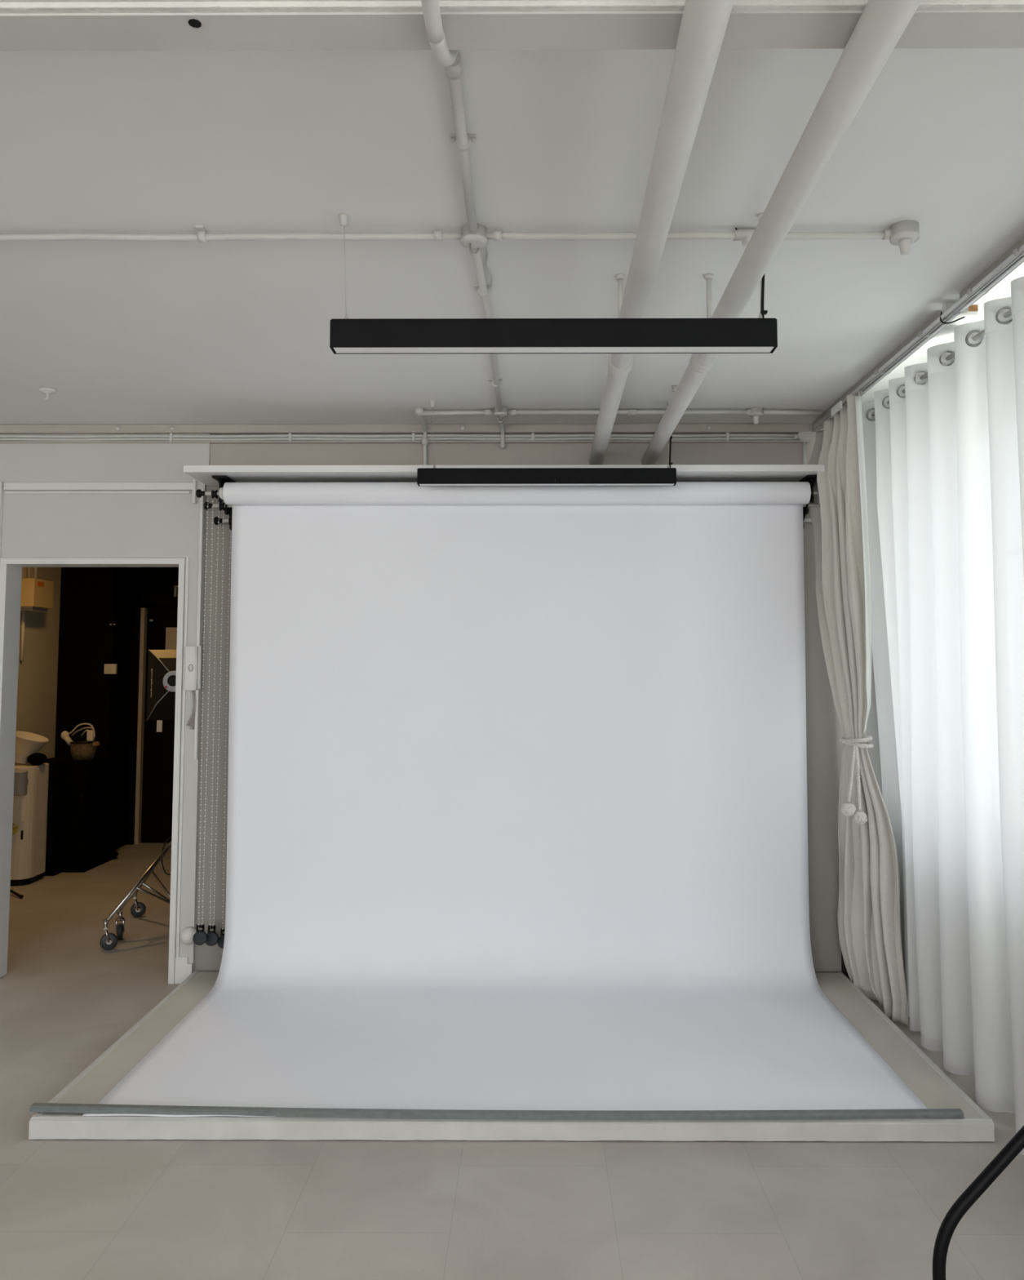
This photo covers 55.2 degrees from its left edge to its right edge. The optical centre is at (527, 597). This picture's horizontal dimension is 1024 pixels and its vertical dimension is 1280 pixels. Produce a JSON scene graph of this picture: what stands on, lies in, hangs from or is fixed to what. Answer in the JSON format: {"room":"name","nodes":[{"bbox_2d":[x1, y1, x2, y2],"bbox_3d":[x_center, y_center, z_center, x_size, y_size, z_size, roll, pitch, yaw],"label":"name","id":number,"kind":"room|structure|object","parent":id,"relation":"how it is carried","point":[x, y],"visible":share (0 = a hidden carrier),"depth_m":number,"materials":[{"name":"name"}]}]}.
{"room":"studio","nodes":[
{"label":"studio","id":0,"kind":"room"},
{"bbox_2d":[14,567,61,762],"bbox_3d":[-4.063,0.667,7.094,0.100,2.810,3.995,0,-4,0],"label":"wall","id":1,"kind":"structure","parent":0,"point":[37,673],"depth_m":8.07,"materials":[{"name":"beige paint"}]},
{"bbox_2d":[20,611,26,660],"bbox_3d":[-3.990,0.302,7.739,0.026,0.390,0.026,0,-4,0],"label":"conduit","id":2,"kind":"object","parent":1,"relation":"attached to","point":[23,624],"visible":0.92,"depth_m":7.73,"materials":[{"name":"beige plastic"}]},
{"bbox_2d":[22,567,24,577],"bbox_3d":[-3.990,-0.416,7.751,0.026,0.555,0.026,0,-4,0],"label":"conduit","id":3,"kind":"object","parent":1,"relation":"attached to","point":[23,568],"visible":0.02,"depth_m":7.73,"materials":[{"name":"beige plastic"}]},
{"bbox_2d":[26,567,31,577],"bbox_3d":[-3.989,-0.409,7.851,0.026,0.555,0.026,0,-4,0],"label":"conduit","id":4,"kind":"object","parent":1,"relation":"attached to","point":[28,575],"visible":0.02,"depth_m":7.83,"materials":[{"name":"beige plastic"}]},
{"bbox_2d":[32,567,37,613],"bbox_3d":[-3.989,-0.275,7.941,0.026,0.810,0.026,0,-4,0],"label":"conduit","id":5,"kind":"object","parent":1,"relation":"attached to","point":[35,572],"visible":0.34,"depth_m":7.93,"materials":[{"name":"beige plastic"}]},
{"bbox_2d":[20,577,53,612],"bbox_3d":[-3.918,-0.013,7.747,0.184,0.250,0.310,0,-4,0],"label":"electrical box","id":6,"kind":"object","parent":1,"relation":"attached to","point":[37,594],"visible":0.8,"depth_m":7.65,"materials":[{"name":"brown"}]},
{"bbox_2d":[54,567,139,850],"bbox_3d":[-3.780,0.780,8.661,0.450,2.810,0.650,0,-4,0],"label":"wall","id":7,"kind":"structure","parent":0,"point":[85,694],"depth_m":8.38,"materials":[{"name":"black paint"}]},
{"bbox_2d":[104,591,119,674],"bbox_3d":[-3.547,0.298,8.351,0.102,0.711,0.036,0,-4,0],"label":"wall switch","id":8,"kind":"object","parent":7,"relation":"attached to","point":[109,668],"visible":1,"depth_m":8.34,"materials":[{"name":"beige plastic"}]},
{"bbox_2d":[0,434,210,972],"bbox_3d":[-3.108,0.518,5.032,2.932,2.810,0.130,0,-4,0],"label":"wall","id":9,"kind":"structure","parent":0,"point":[34,525],"depth_m":5.03,"materials":[{"name":"paint"}]},
{"bbox_2d":[0,556,189,983],"bbox_3d":[-2.213,0.858,5.000,0.962,2.128,0.156,0,-4,0],"label":"door frame","id":10,"kind":"structure","parent":9,"relation":"attached to","point":[11,569],"depth_m":4.99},
{"bbox_2d":[174,956,193,983],"bbox_3d":[-1.706,1.849,4.854,0.087,0.130,0.020,0,-4,0],"label":"baseboard","id":11,"kind":"structure","parent":9,"relation":"attached to","point":[184,969],"depth_m":4.85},
{"bbox_2d":[183,645,202,729],"bbox_3d":[-1.692,0.455,4.938,0.076,0.422,0.052,0,-4,0],"label":"handset","id":12,"kind":"object","parent":9,"relation":"attached to","point":[192,678],"visible":1,"depth_m":4.93,"materials":[{"name":"white plastic"}]},
{"bbox_2d":[180,926,208,945],"bbox_3d":[-1.648,1.678,4.845,0.147,0.084,0.058,0,-4,0],"label":"ball","id":13,"kind":"object","parent":9,"relation":"attached to","point":[187,935],"visible":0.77,"depth_m":4.83,"materials":[{"name":"white plastic"}]},
{"bbox_2d":[138,567,178,608],"bbox_3d":[-2.353,0.799,8.928,2.400,2.810,0.100,0,-4,0],"label":"wall","id":14,"kind":"structure","parent":0,"point":[153,581],"depth_m":8.95,"materials":[{"name":"black paint"}]},
{"bbox_2d":[126,596,177,844],"bbox_3d":[-3.054,1.096,8.800,1.000,2.200,0.120,0,-4,0],"label":"door","id":15,"kind":"structure","parent":14,"relation":"in","point":[151,752],"depth_m":8.78,"materials":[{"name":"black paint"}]},
{"bbox_2d":[165,627,177,649],"bbox_3d":[-3.165,0.379,8.863,0.222,0.210,0.005,0,-4,0],"label":"notice","id":16,"kind":"object","parent":15,"relation":"attached to","point":[171,633],"visible":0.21,"depth_m":8.86,"materials":[{"name":"beige paper"}]},
{"bbox_2d":[173,585,178,596],"bbox_3d":[-3.056,-0.046,8.913,0.305,0.115,0.060,0,-4,0],"label":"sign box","id":17,"kind":"object","parent":14,"relation":"attached to","point":[176,587],"visible":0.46,"depth_m":8.89,"materials":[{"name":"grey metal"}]},
{"bbox_2d":[0,48,1023,425],"bbox_3d":[-1.668,-1.290,0.463,6.260,0.140,9.520,0,-4,0],"label":"ceiling","id":18,"kind":"structure","parent":0,"point":[151,142],"depth_m":2.74,"materials":[{"name":"paint"}]},
{"bbox_2d":[38,387,57,400],"bbox_3d":[-2.167,-0.910,4.418,0.076,0.050,0.076,0,-4,0],"label":"ceiling hook","id":19,"kind":"object","parent":18,"relation":"attached to","point":[47,391],"visible":1,"depth_m":4.41,"materials":[{"name":"white plastic"}]},
{"bbox_2d":[0,225,891,246],"bbox_3d":[-1.774,-1.027,2.810,5.624,0.047,0.066,0,-4,0],"label":"conduit","id":20,"kind":"object","parent":18,"relation":"attached to","point":[202,235],"visible":0.85,"depth_m":2.79,"materials":[{"name":"metal"}]},
{"bbox_2d":[421,0,502,412],"bbox_3d":[-0.157,-1.107,0.682,0.067,0.193,8.200,0,-4,0],"label":"conduit","id":21,"kind":"object","parent":18,"relation":"attached to","point":[451,60],"visible":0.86,"depth_m":2.24,"materials":[{"name":"metal"}]},
{"bbox_2d":[460,223,488,255],"bbox_3d":[-0.153,-1.012,2.796,0.078,0.079,0.078,0,-4,0],"label":"junction box","id":22,"kind":"object","parent":18,"relation":"attached to","point":[479,240],"visible":0.99,"depth_m":2.78,"materials":[{"name":"paint"}]},
{"bbox_2d":[493,405,507,422],"bbox_3d":[-0.130,-0.875,4.716,0.068,0.075,0.068,0,-4,0],"label":"junction box","id":23,"kind":"object","parent":18,"relation":"attached to","point":[504,413],"visible":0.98,"depth_m":4.70,"materials":[{"name":"paint"}]},
{"bbox_2d":[499,417,505,448],"bbox_3d":[-0.129,-0.833,4.882,0.026,0.115,0.308,0,-4,0],"label":"conduit","id":24,"kind":"object","parent":18,"relation":"attached to","point":[502,424],"visible":0.88,"depth_m":5.01,"materials":[{"name":"metal"}]},
{"bbox_2d":[0,0,1023,13],"bbox_3d":[-1.562,-1.062,1.599,6.060,0.151,0.220,0,-4,0],"label":"trim","id":25,"kind":"structure","parent":18,"relation":"attached to","point":[6,6],"depth_m":1.63,"materials":[{"name":"paint"}]},
{"bbox_2d":[0,9,1023,51],"bbox_3d":[-1.562,-1.052,1.706,6.060,0.155,0.095,0,-4,0],"label":"ceiling beam","id":26,"kind":"structure","parent":18,"relation":"attached to","point":[974,28],"depth_m":1.69,"materials":[{"name":"paint"}]},
{"bbox_2d":[188,18,201,27],"bbox_3d":[-0.566,-0.977,1.668,0.021,0.002,0.022,0,-4,0],"label":"hole","id":27,"kind":"object","parent":26,"relation":"attached to","point":[194,23],"depth_m":1.67,"materials":[{"name":"black plastic"}]},
{"bbox_2d":[417,400,676,486],"bbox_3d":[0.088,-0.723,4.588,1.203,0.398,0.058,0,-4,0],"label":"pendant light","id":28,"kind":"object","parent":18,"relation":"hanging from","point":[432,477],"visible":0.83,"depth_m":4.55,"materials":[{"name":"black metal"}]},
{"bbox_2d":[419,484,674,485],"bbox_3d":[0.088,-0.527,4.573,1.187,0.004,0.048,0,-4,0],"label":"diffuser","id":29,"kind":"object","parent":28,"relation":"attached to","point":[420,484],"depth_m":4.58,"materials":[{"name":"white plastic"}]},
{"bbox_2d":[329,212,777,354],"bbox_3d":[0.070,-0.867,2.698,1.214,0.382,0.058,0,-4,0],"label":"pendant light","id":30,"kind":"object","parent":18,"relation":"hanging from","point":[760,335],"visible":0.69,"depth_m":2.66,"materials":[{"name":"black metal"}]},
{"bbox_2d":[333,346,773,353],"bbox_3d":[0.070,-0.680,2.684,1.198,0.004,0.048,0,-4,0],"label":"diffuser","id":31,"kind":"object","parent":30,"relation":"attached to","point":[336,349],"depth_m":2.69,"materials":[{"name":"white plastic"}]},
{"bbox_2d":[420,408,822,415],"bbox_3d":[0.450,-0.892,4.737,1.941,0.028,0.045,0,-4,0],"label":"conduit","id":32,"kind":"object","parent":18,"relation":"attached to","point":[630,411],"visible":1,"depth_m":4.72,"materials":[{"name":"metal"}]},
{"bbox_2d":[589,0,734,464],"bbox_3d":[0.274,-1.087,0.678,0.087,0.234,8.801,0,-4,1],"label":"ceiling pipe","id":33,"kind":"object","parent":18,"relation":"hanging from","point":[704,24],"visible":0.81,"depth_m":2.01,"materials":[{"name":"metal"}]},
{"bbox_2d":[671,385,676,391],"bbox_3d":[0.650,-0.924,4.354,0.024,0.031,0.023,0,-4,0],"label":"ceiling hook","id":34,"kind":"object","parent":18,"relation":"attached to","point":[673,387],"visible":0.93,"depth_m":4.35,"materials":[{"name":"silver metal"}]},
{"bbox_2d":[748,406,764,424],"bbox_3d":[1.102,-0.874,4.729,0.070,0.076,0.070,0,-4,0],"label":"junction box","id":35,"kind":"object","parent":18,"relation":"attached to","point":[756,411],"visible":1,"depth_m":4.71,"materials":[{"name":"paint"}]},
{"bbox_2d":[641,0,922,464],"bbox_3d":[0.575,-1.087,0.677,0.088,0.234,8.800,0,-4,1],"label":"ceiling pipe","id":36,"kind":"object","parent":18,"relation":"hanging from","point":[882,24],"visible":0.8,"depth_m":2.02,"materials":[{"name":"metal"}]},
{"bbox_2d":[889,219,919,254],"bbox_3d":[1.068,-1.012,2.774,0.081,0.082,0.081,0,-4,0],"label":"junction box","id":37,"kind":"object","parent":18,"relation":"attached to","point":[906,233],"visible":1,"depth_m":2.75,"materials":[{"name":"paint"}]},
{"bbox_2d":[814,244,1023,428],"bbox_3d":[1.422,-1.159,0.467,0.064,0.053,8.780,0,-4,0],"label":"track","id":38,"kind":"object","parent":18,"relation":"attached to","point":[982,288],"visible":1,"depth_m":3.33,"materials":[{"name":"silver metal"}]},
{"bbox_2d":[808,391,909,1027],"bbox_3d":[1.524,0.506,4.480,0.289,2.744,0.789,0,-4,0],"label":"curtain","id":39,"kind":"object","parent":38,"relation":"hanging from","point":[868,913],"visible":0.93,"depth_m":4.41,"materials":[{"name":"fabric"}]},
{"bbox_2d":[839,735,873,825],"bbox_3d":[1.447,0.797,4.306,0.142,0.375,0.298,-1,-4,16],"label":"tieback","id":40,"kind":"object","parent":39,"relation":"attached to","point":[860,818],"visible":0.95,"depth_m":4.20,"materials":[{"name":"white fabric"}]},
{"bbox_2d":[942,302,968,312],"bbox_3d":[1.464,-0.990,3.352,0.077,0.034,0.034,0,-4,0],"label":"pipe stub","id":41,"kind":"object","parent":18,"relation":"attached to","point":[946,306],"visible":0.39,"depth_m":3.34,"materials":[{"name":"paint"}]},
{"bbox_2d":[0,842,1023,1279],"bbox_3d":[-1.337,1.792,2.334,6.900,0.120,13.700,0,-4,0],"label":"floor","id":42,"kind":"structure","parent":0,"point":[78,1209],"depth_m":2.90,"materials":[{"name":"concrete"}]},
{"bbox_2d":[9,888,23,898],"bbox_3d":[-3.574,1.602,6.788,0.384,0.900,0.025,-3,-5,39],"label":"black tripod leg","id":43,"kind":"object","parent":42,"relation":"on","point":[20,895],"visible":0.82,"depth_m":6.68,"materials":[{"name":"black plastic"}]},
{"bbox_2d":[10,762,48,885],"bbox_3d":[-3.789,1.660,7.205,0.405,0.845,0.348,0,-4,0],"label":"trash can","id":44,"kind":"object","parent":42,"relation":"on","point":[28,849],"visible":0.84,"depth_m":7.10,"materials":[{"name":"beige plastic"}]},
{"bbox_2d":[12,822,18,835],"bbox_3d":[-3.707,1.659,7.005,0.120,0.092,0.032,0,-4,0],"label":"ribbon bow","id":45,"kind":"object","parent":44,"relation":"attached to","point":[15,831],"visible":0.38,"depth_m":7.01,"materials":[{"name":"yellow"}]},
{"bbox_2d":[13,770,28,795],"bbox_3d":[-3.630,1.327,7.005,0.106,0.170,0.123,0,-4,0],"label":"metal canister","id":46,"kind":"object","parent":44,"relation":"attached to","point":[21,780],"visible":0.75,"depth_m":6.96,"materials":[{"name":"grey metal"}]},
{"bbox_2d":[14,730,48,764],"bbox_3d":[-3.689,1.112,7.258,0.250,0.243,0.255,0,-4,0],"label":"bucket","id":47,"kind":"object","parent":44,"relation":"on","point":[27,744],"visible":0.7,"depth_m":7.20,"materials":[{"name":"beige plastic"}]},
{"bbox_2d":[26,752,47,764],"bbox_3d":[-3.617,1.193,7.222,0.132,0.090,0.144,0,-4,0],"label":"bag","id":48,"kind":"object","parent":44,"relation":"on","point":[37,758],"visible":1,"depth_m":7.18,"materials":[{"name":"black fabric"}]},
{"bbox_2d":[110,850,119,858],"bbox_3d":[-3.481,2.064,8.025,0.261,0.163,0.178,-2,-5,31],"label":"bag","id":49,"kind":"object","parent":42,"relation":"on","point":[114,854],"visible":0.15,"depth_m":7.98,"materials":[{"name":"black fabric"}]},
{"bbox_2d":[100,840,172,950],"bbox_3d":[-2.114,1.332,5.888,0.646,1.310,0.785,1,-4,-10],"label":"stand","id":50,"kind":"object","parent":42,"relation":"on","point":[120,928],"visible":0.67,"depth_m":5.67,"materials":[{"name":"silver metal"}]},
{"bbox_2d":[146,648,177,732],"bbox_3d":[-2.230,0.590,6.157,0.485,0.533,0.420,0,-4,0],"label":"softbox","id":51,"kind":"object","parent":50,"relation":"attached to","point":[162,667],"visible":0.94,"depth_m":6.21,"materials":[{"name":"black fabric"}]},
{"bbox_2d":[161,835,172,875],"bbox_3d":[-2.122,1.542,5.870,0.140,0.237,0.061,1,-4,-16],"label":"cable","id":52,"kind":"object","parent":50,"relation":"hanging from","point":[171,836],"visible":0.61,"depth_m":5.84,"materials":[{"name":"black plastic"}]},
{"bbox_2d":[28,971,995,1142],"bbox_3d":[-0.053,1.818,4.027,3.190,0.066,1.586,0,-4,0],"label":"platform","id":53,"kind":"object","parent":42,"relation":"on","point":[931,1085],"visible":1,"depth_m":3.24,"materials":[{"name":"paint"}]},
{"bbox_2d":[82,481,928,1116],"bbox_3d":[-0.071,0.586,4.070,2.872,2.397,1.479,0,-4,0],"label":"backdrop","id":54,"kind":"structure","parent":53,"relation":"on","point":[517,818],"depth_m":4.76,"materials":[{"name":"white paper"}]},
{"bbox_2d":[29,1102,964,1119],"bbox_3d":[-0.113,1.718,3.268,3.118,0.019,0.069,0,-4,1],"label":"bar","id":55,"kind":"object","parent":54,"relation":"on","point":[35,1107],"visible":1,"depth_m":3.25,"materials":[{"name":"grey metal"}]},
{"bbox_2d":[932,1124,1023,1279],"bbox_3d":[1.056,1.272,1.908,0.542,0.857,0.032,0,-4,0],"label":"frame","id":56,"kind":"object","parent":42,"relation":"on","point":[1015,1145],"visible":1,"depth_m":1.91,"materials":[{"name":"black metal"}]},
{"bbox_3d":[-3.471,1.700,7.754,0.165,0.845,0.524,0,-4,0],"label":"base cabinet","id":57,"kind":"object","parent":42,"relation":"on","visible":0},
{"bbox_2d":[70,740,98,759],"bbox_3d":[-3.489,1.200,7.692,0.216,0.141,0.216,0,-4,0],"label":"wicker basket","id":58,"kind":"object","parent":57,"relation":"on","point":[80,750],"visible":0.86,"depth_m":7.62,"materials":[{"name":"brown wicker"}]},
{"bbox_2d":[61,730,73,745],"bbox_3d":[-3.592,1.099,7.640,0.098,0.114,0.049,0,-4,0],"label":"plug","id":59,"kind":"object","parent":58,"relation":"in","point":[64,735],"visible":1,"depth_m":7.62,"materials":[{"name":"beige plastic"}]},
{"bbox_2d":[71,735,86,741],"bbox_3d":[-3.508,1.101,7.649,0.117,0.048,0.032,0,-4,0],"label":"cable","id":60,"kind":"object","parent":58,"relation":"on","point":[80,738],"visible":1,"depth_m":7.64,"materials":[{"name":"black plastic"}]},
{"bbox_2d":[68,723,95,737],"bbox_3d":[-3.488,1.037,7.644,0.229,0.112,0.012,0,-4,0],"label":"cable","id":61,"kind":"object","parent":58,"relation":"in","point":[91,725],"visible":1,"depth_m":7.64,"materials":[{"name":"beige plastic"}]},
{"bbox_2d":[71,726,93,735],"bbox_3d":[-3.481,1.065,7.672,0.185,0.099,0.012,0,-4,0],"label":"cable","id":62,"kind":"object","parent":58,"relation":"in","point":[81,729],"visible":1,"depth_m":7.67,"materials":[{"name":"beige plastic"}]},
{"bbox_2d":[86,729,94,741],"bbox_3d":[-3.410,1.080,7.640,0.050,0.085,0.040,0,-4,0],"label":"block","id":63,"kind":"object","parent":58,"relation":"in","point":[90,737],"visible":1,"depth_m":7.62,"materials":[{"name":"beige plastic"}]},
{"bbox_2d":[93,741,99,745],"bbox_3d":[-3.372,1.144,7.655,0.045,0.030,0.020,0,-4,0],"label":"wood block","id":64,"kind":"object","parent":58,"relation":"in","point":[95,743],"visible":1,"depth_m":7.65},
{"bbox_2d":[195,425,844,973],"bbox_3d":[0.026,0.448,5.035,3.400,2.950,0.132,0,-4,0],"label":"wall","id":65,"kind":"structure","parent":0,"point":[821,722],"depth_m":5.00,"materials":[{"name":"grey paint"}]},
{"bbox_2d":[0,480,204,759],"bbox_3d":[-2.218,0.657,4.937,1.112,2.520,0.030,0,-4,0],"label":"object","id":66,"kind":"structure","parent":65,"relation":"attached to","point":[42,487],"depth_m":5.02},
{"bbox_2d":[0,425,797,441],"bbox_3d":[-1.591,-0.840,5.040,5.965,0.076,0.044,0,-4,0],"label":"conduit","id":67,"kind":"object","parent":65,"relation":"attached to","point":[727,435],"visible":0.98,"depth_m":5.04,"materials":[{"name":"metal"}]},
{"bbox_2d":[0,436,799,440],"bbox_3d":[-1.591,-0.814,5.050,5.965,0.017,0.015,0,-4,0],"label":"conduit","id":68,"kind":"object","parent":65,"relation":"attached to","point":[731,437],"visible":0.94,"depth_m":5.04,"materials":[{"name":"metal"}]},
{"bbox_2d":[0,440,809,444],"bbox_3d":[-1.564,-0.800,5.053,6.020,0.010,0.028,0,-4,0],"label":"trim","id":69,"kind":"structure","parent":65,"relation":"attached to","point":[506,441],"depth_m":5.04,"materials":[{"name":"paint"}]},
{"bbox_2d":[0,423,810,434],"bbox_3d":[-1.564,-0.867,5.050,6.020,0.045,0.043,0,-4,0],"label":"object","id":70,"kind":"structure","parent":65,"relation":"attached to","point":[271,428],"depth_m":5.03,"materials":[{"name":"paint"}]},
{"bbox_2d":[414,407,428,465],"bbox_3d":[-0.523,-0.761,4.873,0.045,0.280,0.339,0,-4,0],"label":"conduit","id":71,"kind":"object","parent":65,"relation":"attached to","point":[419,411],"visible":0.93,"depth_m":5.01,"materials":[{"name":"metal"}]},
{"bbox_2d":[183,464,825,486],"bbox_3d":[-0.101,-0.602,4.861,3.092,0.033,0.368,0,-4,0],"label":"wall shelf","id":72,"kind":"object","parent":65,"relation":"attached to","point":[685,473],"visible":0.48,"depth_m":4.71,"materials":[{"name":"white"}]},
{"bbox_2d":[212,475,236,529],"bbox_3d":[-1.453,-0.465,4.886,0.165,0.236,0.305,0,-4,0],"label":"bracket","id":73,"kind":"object","parent":72,"relation":"attached to","point":[222,480],"visible":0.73,"depth_m":4.83,"materials":[{"name":"black plastic"}]},
{"bbox_2d":[195,488,818,498],"bbox_3d":[-0.065,-0.506,4.791,3.111,0.047,0.044,0,-4,0],"label":"crossbar","id":74,"kind":"object","parent":72,"relation":"attached to","point":[199,493],"visible":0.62,"depth_m":4.79,"materials":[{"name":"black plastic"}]},
{"bbox_2d":[204,501,820,511],"bbox_3d":[-0.061,-0.455,4.886,3.104,0.047,0.044,0,-4,0],"label":"crossbar","id":75,"kind":"object","parent":72,"relation":"attached to","point":[222,506],"visible":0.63,"depth_m":4.88,"materials":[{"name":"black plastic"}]},
{"bbox_2d":[192,497,213,945],"bbox_3d":[-1.573,0.587,4.779,0.066,2.168,0.024,0,-4,0],"label":"pull chain","id":76,"kind":"object","parent":75,"relation":"hanging from","point":[200,937],"visible":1,"depth_m":4.75,"materials":[{"name":"white plastic"}]},
{"bbox_2d":[205,508,224,946],"bbox_3d":[-1.536,0.622,4.836,0.066,2.146,0.024,0,-4,0],"label":"pull chain","id":77,"kind":"object","parent":75,"relation":"hanging from","point":[213,937],"visible":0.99,"depth_m":4.80,"materials":[{"name":"white plastic"}]},
{"bbox_2d":[213,516,811,524],"bbox_3d":[-0.049,-0.386,4.966,3.081,0.047,0.044,0,-4,0],"label":"crossbar","id":78,"kind":"object","parent":72,"relation":"attached to","point":[216,518],"visible":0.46,"depth_m":4.96,"materials":[{"name":"black metal"}]},
{"bbox_2d":[217,530,231,948],"bbox_3d":[-1.494,0.674,4.897,0.066,2.111,0.024,0,-4,0],"label":"pull chain","id":79,"kind":"object","parent":78,"relation":"hanging from","point":[220,943],"visible":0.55,"depth_m":4.86,"materials":[{"name":"white plastic"}]},
{"bbox_2d":[799,475,817,529],"bbox_3d":[1.344,-0.466,4.872,0.165,0.236,0.305,0,-4,0],"label":"bracket","id":80,"kind":"object","parent":72,"relation":"attached to","point":[811,479],"visible":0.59,"depth_m":4.79,"materials":[{"name":"black plastic"}]},
{"bbox_2d":[793,431,812,464],"bbox_3d":[1.410,-0.738,5.027,0.090,0.256,0.040,0,-4,0],"label":"junction box","id":81,"kind":"object","parent":65,"relation":"attached to","point":[803,436],"visible":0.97,"depth_m":5.02,"materials":[{"name":"paint"}]},
{"bbox_2d":[841,951,849,978],"bbox_3d":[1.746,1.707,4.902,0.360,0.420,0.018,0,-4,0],"label":"baseboard","id":82,"kind":"structure","parent":65,"relation":"attached to","point":[844,970],"depth_m":4.88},
{"bbox_2d":[812,236,1023,431],"bbox_3d":[1.444,-1.197,0.450,0.035,0.048,9.140,0,-4,0],"label":"trim","id":83,"kind":"structure","parent":65,"relation":"attached to","point":[1021,242],"depth_m":3.63,"materials":[{"name":"grey paint"}]},
{"bbox_2d":[862,262,1023,402],"bbox_3d":[1.782,-1.415,0.544,0.640,0.120,9.700,0,-4,0],"label":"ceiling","id":84,"kind":"structure","parent":0,"point":[1002,289],"depth_m":4.18,"materials":[{"name":"paint"}]},
{"bbox_2d":[931,304,978,338],"bbox_3d":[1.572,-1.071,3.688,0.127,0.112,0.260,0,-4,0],"label":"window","id":85,"kind":"structure","parent":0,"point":[948,331],"depth_m":3.63,"materials":[{"name":"glass"}]},
{"bbox_3d":[2.002,0.116,0.432,0.200,2.950,9.700,0,-4,0],"label":"wall","id":86,"kind":"structure","parent":0,"visible":0},
{"bbox_2d":[871,307,1012,416],"bbox_3d":[1.762,-0.957,3.248,0.309,0.018,3.760,0,-4,0],"label":"curtain rod","id":87,"kind":"object","parent":86,"relation":"attached to","point":[1009,313],"visible":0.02,"depth_m":3.54,"materials":[{"name":"silver metal"}]},
{"bbox_2d":[862,320,1015,1113],"bbox_3d":[1.662,0.433,4.110,0.207,2.770,1.523,0,-4,0],"label":"sheer curtain","id":88,"kind":"object","parent":87,"relation":"hanging from","point":[932,723],"visible":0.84,"depth_m":3.74,"materials":[{"name":"white fabric"}]},
{"bbox_2d":[983,276,1023,1155],"bbox_3d":[1.607,0.320,2.343,0.130,2.800,1.936,0,-4,0],"label":"sheer curtain","id":89,"kind":"object","parent":87,"relation":"hanging from","point":[1005,348],"visible":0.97,"depth_m":3.23,"materials":[{"name":"white fabric"}]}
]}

